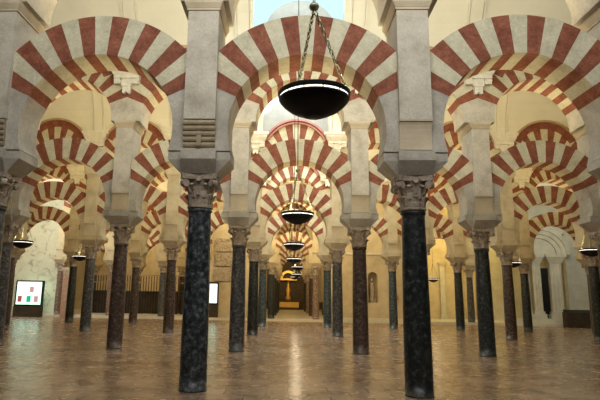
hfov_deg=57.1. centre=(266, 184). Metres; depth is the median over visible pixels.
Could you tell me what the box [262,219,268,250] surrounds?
stone pier
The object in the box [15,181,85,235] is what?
arch
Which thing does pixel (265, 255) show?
marble column
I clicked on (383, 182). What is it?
arch
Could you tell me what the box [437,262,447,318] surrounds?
pilaster
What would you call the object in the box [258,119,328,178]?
arch
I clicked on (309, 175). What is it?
arch
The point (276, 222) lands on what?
arch
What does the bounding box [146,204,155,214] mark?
arch
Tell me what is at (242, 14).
trim
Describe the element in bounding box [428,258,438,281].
lamp
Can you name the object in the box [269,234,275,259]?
stone pier
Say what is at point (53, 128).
arch
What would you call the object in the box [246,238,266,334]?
marble column
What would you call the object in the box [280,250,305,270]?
arch
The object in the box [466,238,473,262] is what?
stone pier
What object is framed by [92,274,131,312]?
screen
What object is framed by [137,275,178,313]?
screen
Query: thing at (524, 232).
stone pier
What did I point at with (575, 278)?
wall
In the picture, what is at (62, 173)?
arch
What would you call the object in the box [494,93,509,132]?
trim
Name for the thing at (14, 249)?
marble column
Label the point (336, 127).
trim
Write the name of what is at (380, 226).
arch
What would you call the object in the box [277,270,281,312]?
marble column
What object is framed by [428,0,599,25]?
arch
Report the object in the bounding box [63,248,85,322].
marble column
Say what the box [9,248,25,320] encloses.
marble column
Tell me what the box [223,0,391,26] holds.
arch
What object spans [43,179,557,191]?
ceiling
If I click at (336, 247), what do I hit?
marble column
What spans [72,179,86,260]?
lamp
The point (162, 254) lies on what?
stone pier
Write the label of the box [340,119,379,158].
arch
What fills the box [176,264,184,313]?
marble column
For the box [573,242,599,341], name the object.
marble column
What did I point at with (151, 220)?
arch
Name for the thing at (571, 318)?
lectern
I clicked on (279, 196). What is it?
arch
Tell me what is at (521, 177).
stone corbel
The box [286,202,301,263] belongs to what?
lamp
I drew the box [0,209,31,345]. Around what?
marble column
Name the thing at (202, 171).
marble column
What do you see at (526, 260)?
marble column
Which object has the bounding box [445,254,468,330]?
marble column
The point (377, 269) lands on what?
wall
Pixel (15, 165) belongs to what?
marble column
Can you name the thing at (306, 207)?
arch
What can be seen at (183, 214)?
arch
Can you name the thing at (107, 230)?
arch
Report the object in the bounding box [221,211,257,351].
marble column
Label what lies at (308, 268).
marble column
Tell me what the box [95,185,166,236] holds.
arch
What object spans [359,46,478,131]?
arch
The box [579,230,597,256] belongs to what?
lamp
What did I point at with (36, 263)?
wall
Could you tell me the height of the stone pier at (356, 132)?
2.520 m
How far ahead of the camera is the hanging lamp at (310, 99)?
5.07 m
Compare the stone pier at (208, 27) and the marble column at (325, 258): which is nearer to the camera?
the stone pier at (208, 27)
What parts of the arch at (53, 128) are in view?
hood mould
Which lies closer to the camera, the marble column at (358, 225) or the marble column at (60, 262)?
the marble column at (358, 225)
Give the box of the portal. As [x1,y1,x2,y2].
[504,227,570,323]
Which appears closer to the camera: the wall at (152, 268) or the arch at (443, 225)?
the arch at (443, 225)
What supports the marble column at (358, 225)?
on the floor at (42, 358)
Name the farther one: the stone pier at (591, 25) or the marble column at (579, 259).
the marble column at (579, 259)
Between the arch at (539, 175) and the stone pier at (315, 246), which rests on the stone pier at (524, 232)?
the arch at (539, 175)
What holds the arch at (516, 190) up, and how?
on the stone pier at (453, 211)
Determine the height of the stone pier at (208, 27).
2.520 m
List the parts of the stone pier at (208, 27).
impost cornice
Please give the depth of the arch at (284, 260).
52.06 m
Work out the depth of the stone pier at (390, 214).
27.25 m
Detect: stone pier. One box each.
[0,0,46,147]
[7,183,13,208]
[56,224,64,256]
[68,205,78,248]
[83,172,103,235]
[107,223,113,257]
[111,120,143,209]
[131,201,147,249]
[159,224,166,257]
[165,172,182,236]
[178,236,186,263]
[183,0,228,148]
[230,121,253,211]
[248,188,261,237]
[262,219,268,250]
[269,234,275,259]
[312,231,319,260]
[322,219,329,251]
[328,179,343,238]
[345,121,369,212]
[382,0,432,150]
[383,204,397,252]
[425,192,428,239]
[446,204,463,253]
[458,122,492,213]
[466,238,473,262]
[500,175,514,240]
[519,210,530,254]
[573,127,599,201]
[578,7,599,40]
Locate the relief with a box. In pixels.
[214,238,232,280]
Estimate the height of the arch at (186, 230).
2.160 m
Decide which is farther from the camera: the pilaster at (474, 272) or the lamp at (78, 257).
the pilaster at (474, 272)
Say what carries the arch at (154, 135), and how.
on the stone pier at (95, 188)
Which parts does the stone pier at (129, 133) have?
impost cornice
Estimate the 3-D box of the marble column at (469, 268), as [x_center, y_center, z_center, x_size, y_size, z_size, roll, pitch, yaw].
[12.273,6.484,33.123,0.980,3.480,0.880,1,-12,2]
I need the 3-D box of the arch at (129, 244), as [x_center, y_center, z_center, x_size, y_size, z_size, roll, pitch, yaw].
[-8.158,2.241,28.233,2.750,2.160,0.668,1,-12,2]
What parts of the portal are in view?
arch moulding, arch moulding, arch moulding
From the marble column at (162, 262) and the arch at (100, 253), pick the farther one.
the arch at (100, 253)
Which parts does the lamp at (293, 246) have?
lamp shade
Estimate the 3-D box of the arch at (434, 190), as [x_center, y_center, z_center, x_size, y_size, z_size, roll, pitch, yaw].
[10.766,1.200,34.198,3.217,2.210,1.064,1,-12,2]
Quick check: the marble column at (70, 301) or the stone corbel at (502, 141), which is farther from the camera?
the marble column at (70, 301)
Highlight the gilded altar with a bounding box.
[267,262,303,309]
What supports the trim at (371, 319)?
attached to the wall at (377, 269)
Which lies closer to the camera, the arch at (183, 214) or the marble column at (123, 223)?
the marble column at (123, 223)
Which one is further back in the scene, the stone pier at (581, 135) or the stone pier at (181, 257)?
the stone pier at (181, 257)
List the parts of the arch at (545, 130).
hood mould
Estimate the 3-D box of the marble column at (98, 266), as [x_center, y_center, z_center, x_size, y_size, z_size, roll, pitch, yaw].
[-12.618,7.476,40.136,0.980,3.480,0.880,1,-12,2]
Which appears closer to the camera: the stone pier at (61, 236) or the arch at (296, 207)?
the stone pier at (61, 236)
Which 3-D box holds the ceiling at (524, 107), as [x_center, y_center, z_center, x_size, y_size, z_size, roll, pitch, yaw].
[0.844,-4.060,19.430,52.000,2.950,5.930,1,-12,2]
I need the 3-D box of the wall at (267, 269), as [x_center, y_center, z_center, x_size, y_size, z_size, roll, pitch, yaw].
[-0.529,7.063,47.966,0.300,7.850,27.300,1,-12,2]
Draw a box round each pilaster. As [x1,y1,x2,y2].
[59,267,69,316]
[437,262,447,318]
[474,272,476,319]
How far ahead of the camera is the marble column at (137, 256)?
27.52 m
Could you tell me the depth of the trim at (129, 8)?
15.61 m
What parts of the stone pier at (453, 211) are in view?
impost cornice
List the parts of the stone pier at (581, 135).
impost cornice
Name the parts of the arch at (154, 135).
hood mould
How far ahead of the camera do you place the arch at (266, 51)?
8.90 m
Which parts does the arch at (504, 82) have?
hood mould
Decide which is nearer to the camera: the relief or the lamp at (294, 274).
the relief
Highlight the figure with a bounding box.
[369,278,375,302]
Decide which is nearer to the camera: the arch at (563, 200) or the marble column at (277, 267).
the arch at (563, 200)
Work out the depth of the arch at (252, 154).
21.76 m
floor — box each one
[0,316,599,399]
[11,309,562,326]
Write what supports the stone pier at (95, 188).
on the marble column at (91, 245)
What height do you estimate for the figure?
1.470 m
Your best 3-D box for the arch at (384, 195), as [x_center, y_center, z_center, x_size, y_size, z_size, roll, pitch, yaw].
[4.376,1.094,21.537,2.760,2.160,0.668,1,-12,2]
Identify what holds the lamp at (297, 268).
hanging from the ceiling at (162, 187)
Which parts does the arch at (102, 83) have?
hood mould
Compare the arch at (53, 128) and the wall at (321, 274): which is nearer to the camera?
the arch at (53, 128)
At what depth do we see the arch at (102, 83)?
15.60 m
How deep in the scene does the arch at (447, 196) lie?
21.18 m
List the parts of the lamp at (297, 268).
lamp shade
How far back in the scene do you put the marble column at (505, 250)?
20.70 m
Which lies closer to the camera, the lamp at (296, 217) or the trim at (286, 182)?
the lamp at (296, 217)
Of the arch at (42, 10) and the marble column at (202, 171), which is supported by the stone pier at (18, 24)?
the arch at (42, 10)
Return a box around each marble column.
[0,148,37,265]
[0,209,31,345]
[4,235,28,329]
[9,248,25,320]
[52,257,69,313]
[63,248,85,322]
[77,235,106,331]
[93,263,102,289]
[102,210,143,348]
[103,258,112,314]
[127,249,147,323]
[131,264,146,290]
[155,258,166,315]
[159,236,186,332]
[168,149,233,392]
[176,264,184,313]
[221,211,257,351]
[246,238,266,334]
[258,251,272,326]
[267,260,279,318]
[275,266,280,314]
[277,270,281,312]
[278,274,282,310]
[301,274,305,311]
[303,271,308,313]
[305,266,312,315]
[308,261,322,318]
[317,252,332,327]
[324,239,350,336]
[340,213,378,354]
[377,150,447,398]
[381,253,401,328]
[426,240,435,258]
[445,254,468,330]
[457,214,502,356]
[462,263,474,322]
[489,241,521,339]
[513,255,535,331]
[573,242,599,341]
[576,256,592,332]
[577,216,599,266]
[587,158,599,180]
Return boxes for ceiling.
[41,26,568,132]
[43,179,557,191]
[46,0,578,46]
[68,99,532,169]
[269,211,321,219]
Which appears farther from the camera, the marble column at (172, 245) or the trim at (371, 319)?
the trim at (371, 319)
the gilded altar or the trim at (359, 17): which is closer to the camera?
the trim at (359, 17)
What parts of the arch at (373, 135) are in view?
hood mould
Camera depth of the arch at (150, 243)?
40.28 m
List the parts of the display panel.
frame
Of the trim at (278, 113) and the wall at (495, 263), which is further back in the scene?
the wall at (495, 263)
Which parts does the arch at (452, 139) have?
hood mould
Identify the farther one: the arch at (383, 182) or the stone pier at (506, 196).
the arch at (383, 182)
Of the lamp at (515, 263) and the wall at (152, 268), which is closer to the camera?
the lamp at (515, 263)
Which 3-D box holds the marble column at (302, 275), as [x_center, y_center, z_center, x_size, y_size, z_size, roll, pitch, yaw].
[3.736,10.156,51.811,0.980,3.480,0.880,1,-12,2]
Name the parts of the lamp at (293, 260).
lamp shade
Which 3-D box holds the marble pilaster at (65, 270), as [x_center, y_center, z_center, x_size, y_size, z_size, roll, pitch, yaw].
[-12.278,6.549,33.631,0.600,3.000,0.360,1,-12,2]
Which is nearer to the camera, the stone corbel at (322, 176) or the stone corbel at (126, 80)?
the stone corbel at (126, 80)
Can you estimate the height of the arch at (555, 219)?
2.160 m
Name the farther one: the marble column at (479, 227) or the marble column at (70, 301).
the marble column at (70, 301)
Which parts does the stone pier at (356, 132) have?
impost cornice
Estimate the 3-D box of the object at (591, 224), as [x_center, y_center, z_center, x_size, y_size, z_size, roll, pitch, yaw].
[8.985,2.670,14.390,0.980,3.630,0.880,1,-12,2]
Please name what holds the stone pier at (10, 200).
on the marble column at (14, 219)
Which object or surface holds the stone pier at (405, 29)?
on the marble column at (410, 173)
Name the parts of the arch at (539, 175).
hood mould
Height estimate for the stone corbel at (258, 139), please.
0.875 m
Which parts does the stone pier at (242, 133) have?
impost cornice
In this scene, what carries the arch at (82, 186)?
on the stone pier at (74, 218)
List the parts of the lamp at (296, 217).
chain, lamp shade, chain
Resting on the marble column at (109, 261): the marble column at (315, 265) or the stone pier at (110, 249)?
the stone pier at (110, 249)
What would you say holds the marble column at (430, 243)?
on the floor at (42, 358)
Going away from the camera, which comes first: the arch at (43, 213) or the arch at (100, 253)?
the arch at (43, 213)
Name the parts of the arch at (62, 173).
hood mould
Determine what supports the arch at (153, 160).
on the marble column at (240, 224)
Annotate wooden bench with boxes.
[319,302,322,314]
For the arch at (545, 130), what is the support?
on the stone pier at (506, 196)
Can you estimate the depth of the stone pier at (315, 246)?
33.56 m
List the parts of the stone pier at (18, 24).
impost cornice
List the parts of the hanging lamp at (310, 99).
chain, lamp shade, chain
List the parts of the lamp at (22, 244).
lamp shade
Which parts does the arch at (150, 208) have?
hood mould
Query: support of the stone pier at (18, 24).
on the marble column at (15, 165)
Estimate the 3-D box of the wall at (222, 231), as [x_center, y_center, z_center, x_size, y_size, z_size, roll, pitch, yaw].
[-1.941,4.369,34.426,3.650,7.650,0.400,1,-12,2]
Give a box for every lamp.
[13,221,33,248]
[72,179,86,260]
[278,0,349,119]
[281,0,313,224]
[283,130,304,250]
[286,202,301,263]
[291,250,303,270]
[292,264,301,276]
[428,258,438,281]
[512,251,521,267]
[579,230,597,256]
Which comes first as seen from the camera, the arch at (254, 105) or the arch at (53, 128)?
the arch at (254, 105)
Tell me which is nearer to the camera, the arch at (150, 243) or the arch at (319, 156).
the arch at (319, 156)
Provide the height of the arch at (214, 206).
2.210 m
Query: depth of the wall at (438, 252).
38.33 m
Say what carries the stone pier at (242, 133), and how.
on the marble column at (240, 224)
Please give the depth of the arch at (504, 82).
15.18 m
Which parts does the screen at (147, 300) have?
panel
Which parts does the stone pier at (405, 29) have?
impost cornice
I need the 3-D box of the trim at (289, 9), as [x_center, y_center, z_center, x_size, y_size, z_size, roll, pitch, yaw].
[0.927,-4.334,15.815,2.580,2.040,0.150,1,-12,2]
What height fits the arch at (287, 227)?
2.210 m
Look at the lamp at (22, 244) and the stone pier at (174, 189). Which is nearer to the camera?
the lamp at (22, 244)
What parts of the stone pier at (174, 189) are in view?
impost cornice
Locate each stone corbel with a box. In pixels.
[67,167,85,183]
[82,130,107,146]
[112,71,141,93]
[162,131,171,139]
[251,131,268,153]
[317,170,329,186]
[324,132,346,151]
[464,70,494,94]
[490,133,518,151]
[513,170,532,187]
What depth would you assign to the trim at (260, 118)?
22.09 m
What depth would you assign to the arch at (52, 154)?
15.32 m
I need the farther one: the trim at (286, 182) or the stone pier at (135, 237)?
the trim at (286, 182)
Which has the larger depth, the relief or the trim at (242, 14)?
the relief
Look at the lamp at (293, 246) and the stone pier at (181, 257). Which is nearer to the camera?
the lamp at (293, 246)
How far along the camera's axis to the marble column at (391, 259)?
26.99 m
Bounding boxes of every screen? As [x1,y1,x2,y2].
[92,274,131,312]
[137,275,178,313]
[179,275,184,313]
[209,282,218,317]
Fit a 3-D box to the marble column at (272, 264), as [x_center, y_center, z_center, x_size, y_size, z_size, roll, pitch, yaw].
[0.314,6.373,33.619,0.980,3.480,0.880,1,-12,2]
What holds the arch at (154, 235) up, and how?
on the marble column at (162, 262)
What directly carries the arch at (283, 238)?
on the marble column at (272, 264)
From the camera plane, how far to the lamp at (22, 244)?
17.87 m
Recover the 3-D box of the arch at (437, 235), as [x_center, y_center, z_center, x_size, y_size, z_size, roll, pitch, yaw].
[10.723,3.701,33.725,2.750,2.160,0.668,1,-12,2]
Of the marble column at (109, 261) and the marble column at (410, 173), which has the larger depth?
the marble column at (109, 261)
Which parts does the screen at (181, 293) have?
panel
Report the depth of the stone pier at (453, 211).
27.12 m
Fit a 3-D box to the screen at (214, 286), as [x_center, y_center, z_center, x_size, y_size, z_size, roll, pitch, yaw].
[-3.238,6.998,33.539,0.600,2.100,0.320,1,-12,2]
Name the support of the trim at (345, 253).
attached to the wall at (377, 269)
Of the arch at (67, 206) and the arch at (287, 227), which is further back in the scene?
the arch at (287, 227)
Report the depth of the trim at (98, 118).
22.34 m
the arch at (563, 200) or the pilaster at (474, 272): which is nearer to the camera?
the arch at (563, 200)
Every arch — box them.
[4,16,186,158]
[11,138,113,212]
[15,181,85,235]
[21,0,188,27]
[27,206,69,248]
[36,118,93,172]
[38,71,126,129]
[38,165,76,187]
[63,200,70,213]
[63,229,108,257]
[77,174,86,191]
[77,221,130,249]
[94,121,173,173]
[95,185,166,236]
[97,244,104,263]
[125,45,241,130]
[128,139,230,212]
[140,210,187,249]
[141,237,178,263]
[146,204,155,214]
[149,171,167,187]
[149,228,159,257]
[166,187,217,213]
[166,228,212,259]
[174,148,255,172]
[177,185,247,237]
[211,209,225,235]
[215,15,399,161]
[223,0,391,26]
[241,71,358,131]
[247,139,351,212]
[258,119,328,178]
[260,183,331,238]
[264,166,327,194]
[268,209,322,251]
[272,202,315,216]
[276,232,311,260]
[277,241,308,265]
[278,206,311,232]
[278,223,307,236]
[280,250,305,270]
[281,256,303,273]
[327,180,388,204]
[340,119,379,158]
[344,184,400,238]
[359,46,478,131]
[369,145,474,216]
[371,215,387,252]
[397,214,453,254]
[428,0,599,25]
[428,186,502,242]
[428,187,437,197]
[430,15,599,162]
[432,173,450,190]
[433,228,465,262]
[444,121,500,158]
[463,228,520,254]
[478,70,584,132]
[491,140,599,218]
[511,120,577,175]
[512,179,521,196]
[513,186,589,243]
[522,168,572,191]
[529,212,580,256]
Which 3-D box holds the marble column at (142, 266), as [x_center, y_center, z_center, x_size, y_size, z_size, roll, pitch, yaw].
[-9.391,7.506,40.002,0.980,3.480,0.880,1,-12,2]
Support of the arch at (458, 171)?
on the marble column at (358, 225)
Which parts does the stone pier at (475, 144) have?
impost cornice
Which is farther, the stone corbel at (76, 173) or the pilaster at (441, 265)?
the pilaster at (441, 265)
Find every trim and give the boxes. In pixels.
[90,91,104,129]
[119,0,138,20]
[235,0,251,36]
[258,114,261,130]
[263,96,327,131]
[267,1,331,21]
[281,182,307,185]
[331,113,340,131]
[343,318,402,320]
[344,253,381,254]
[350,0,367,29]
[466,0,487,24]
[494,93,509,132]
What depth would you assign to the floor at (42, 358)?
11.89 m
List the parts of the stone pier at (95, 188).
impost cornice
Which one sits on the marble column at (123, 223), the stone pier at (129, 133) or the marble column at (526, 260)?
the stone pier at (129, 133)
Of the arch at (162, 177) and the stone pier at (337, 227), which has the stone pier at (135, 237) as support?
the arch at (162, 177)
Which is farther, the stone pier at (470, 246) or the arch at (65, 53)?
the stone pier at (470, 246)
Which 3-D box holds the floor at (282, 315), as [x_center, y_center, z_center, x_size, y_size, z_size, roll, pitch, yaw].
[1.909,11.423,48.609,52.000,0.350,32.100,1,-12,2]
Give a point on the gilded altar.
(291, 291)
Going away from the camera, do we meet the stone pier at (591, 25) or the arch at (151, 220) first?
the stone pier at (591, 25)
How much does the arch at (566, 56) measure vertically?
2.300 m
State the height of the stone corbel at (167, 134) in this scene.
0.875 m
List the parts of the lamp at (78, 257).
lamp shade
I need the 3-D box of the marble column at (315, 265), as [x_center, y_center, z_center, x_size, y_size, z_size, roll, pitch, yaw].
[3.011,6.398,33.507,0.980,3.480,0.880,1,-12,2]
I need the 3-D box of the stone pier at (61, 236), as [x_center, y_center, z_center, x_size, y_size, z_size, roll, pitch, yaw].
[-12.802,3.311,34.766,0.580,2.520,1.040,1,-12,2]
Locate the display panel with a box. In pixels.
[12,280,44,316]
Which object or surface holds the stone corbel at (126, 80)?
attached to the arch at (102, 83)
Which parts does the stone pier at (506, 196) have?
impost cornice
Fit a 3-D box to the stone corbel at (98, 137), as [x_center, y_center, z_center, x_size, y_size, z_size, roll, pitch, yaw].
[-6.859,-1.722,21.987,1.040,0.875,0.260,1,-12,2]
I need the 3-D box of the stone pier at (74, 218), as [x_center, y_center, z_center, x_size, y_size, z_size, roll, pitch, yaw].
[-9.758,2.056,28.365,0.580,2.520,1.040,1,-12,2]
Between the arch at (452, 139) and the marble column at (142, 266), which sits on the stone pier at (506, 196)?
the arch at (452, 139)
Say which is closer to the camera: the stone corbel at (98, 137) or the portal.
the stone corbel at (98, 137)
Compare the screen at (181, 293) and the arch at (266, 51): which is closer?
the arch at (266, 51)
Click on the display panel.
(29, 294)
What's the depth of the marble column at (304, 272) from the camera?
45.51 m
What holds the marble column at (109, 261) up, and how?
on the floor at (282, 315)
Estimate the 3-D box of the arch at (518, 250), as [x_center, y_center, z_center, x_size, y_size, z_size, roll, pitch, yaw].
[11.084,2.421,27.435,2.750,2.160,0.668,1,-12,2]
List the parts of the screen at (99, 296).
panel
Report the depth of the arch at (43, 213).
28.15 m
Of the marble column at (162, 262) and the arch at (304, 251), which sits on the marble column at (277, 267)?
the arch at (304, 251)
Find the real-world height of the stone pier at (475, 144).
2.520 m
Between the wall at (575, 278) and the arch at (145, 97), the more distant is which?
the wall at (575, 278)
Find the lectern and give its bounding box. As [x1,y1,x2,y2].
[562,310,590,327]
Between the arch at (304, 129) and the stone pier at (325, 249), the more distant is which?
the stone pier at (325, 249)
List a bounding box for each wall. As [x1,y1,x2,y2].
[11,200,69,313]
[74,222,178,308]
[210,202,258,317]
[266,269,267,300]
[319,259,323,312]
[331,203,402,318]
[427,209,475,318]
[489,239,566,320]
[528,205,589,309]
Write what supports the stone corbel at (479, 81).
attached to the arch at (504, 82)
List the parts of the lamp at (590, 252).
lamp shade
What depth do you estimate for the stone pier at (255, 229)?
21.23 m
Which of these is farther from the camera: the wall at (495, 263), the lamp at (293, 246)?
the wall at (495, 263)
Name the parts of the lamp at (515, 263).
lamp shade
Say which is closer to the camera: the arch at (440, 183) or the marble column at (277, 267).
the arch at (440, 183)
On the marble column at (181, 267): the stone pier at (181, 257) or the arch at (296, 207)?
the stone pier at (181, 257)
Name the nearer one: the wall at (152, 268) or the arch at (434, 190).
the arch at (434, 190)
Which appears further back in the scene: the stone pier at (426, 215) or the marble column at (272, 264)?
the marble column at (272, 264)
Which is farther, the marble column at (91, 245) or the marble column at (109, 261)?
the marble column at (109, 261)
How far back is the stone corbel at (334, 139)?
21.55 m
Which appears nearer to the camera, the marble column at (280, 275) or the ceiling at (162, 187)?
the ceiling at (162, 187)
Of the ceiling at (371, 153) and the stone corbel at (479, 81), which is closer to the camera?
the stone corbel at (479, 81)
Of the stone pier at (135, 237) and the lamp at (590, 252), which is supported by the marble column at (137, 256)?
the stone pier at (135, 237)
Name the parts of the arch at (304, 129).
hood mould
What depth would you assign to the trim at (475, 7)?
15.24 m
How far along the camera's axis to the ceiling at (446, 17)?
15.52 m

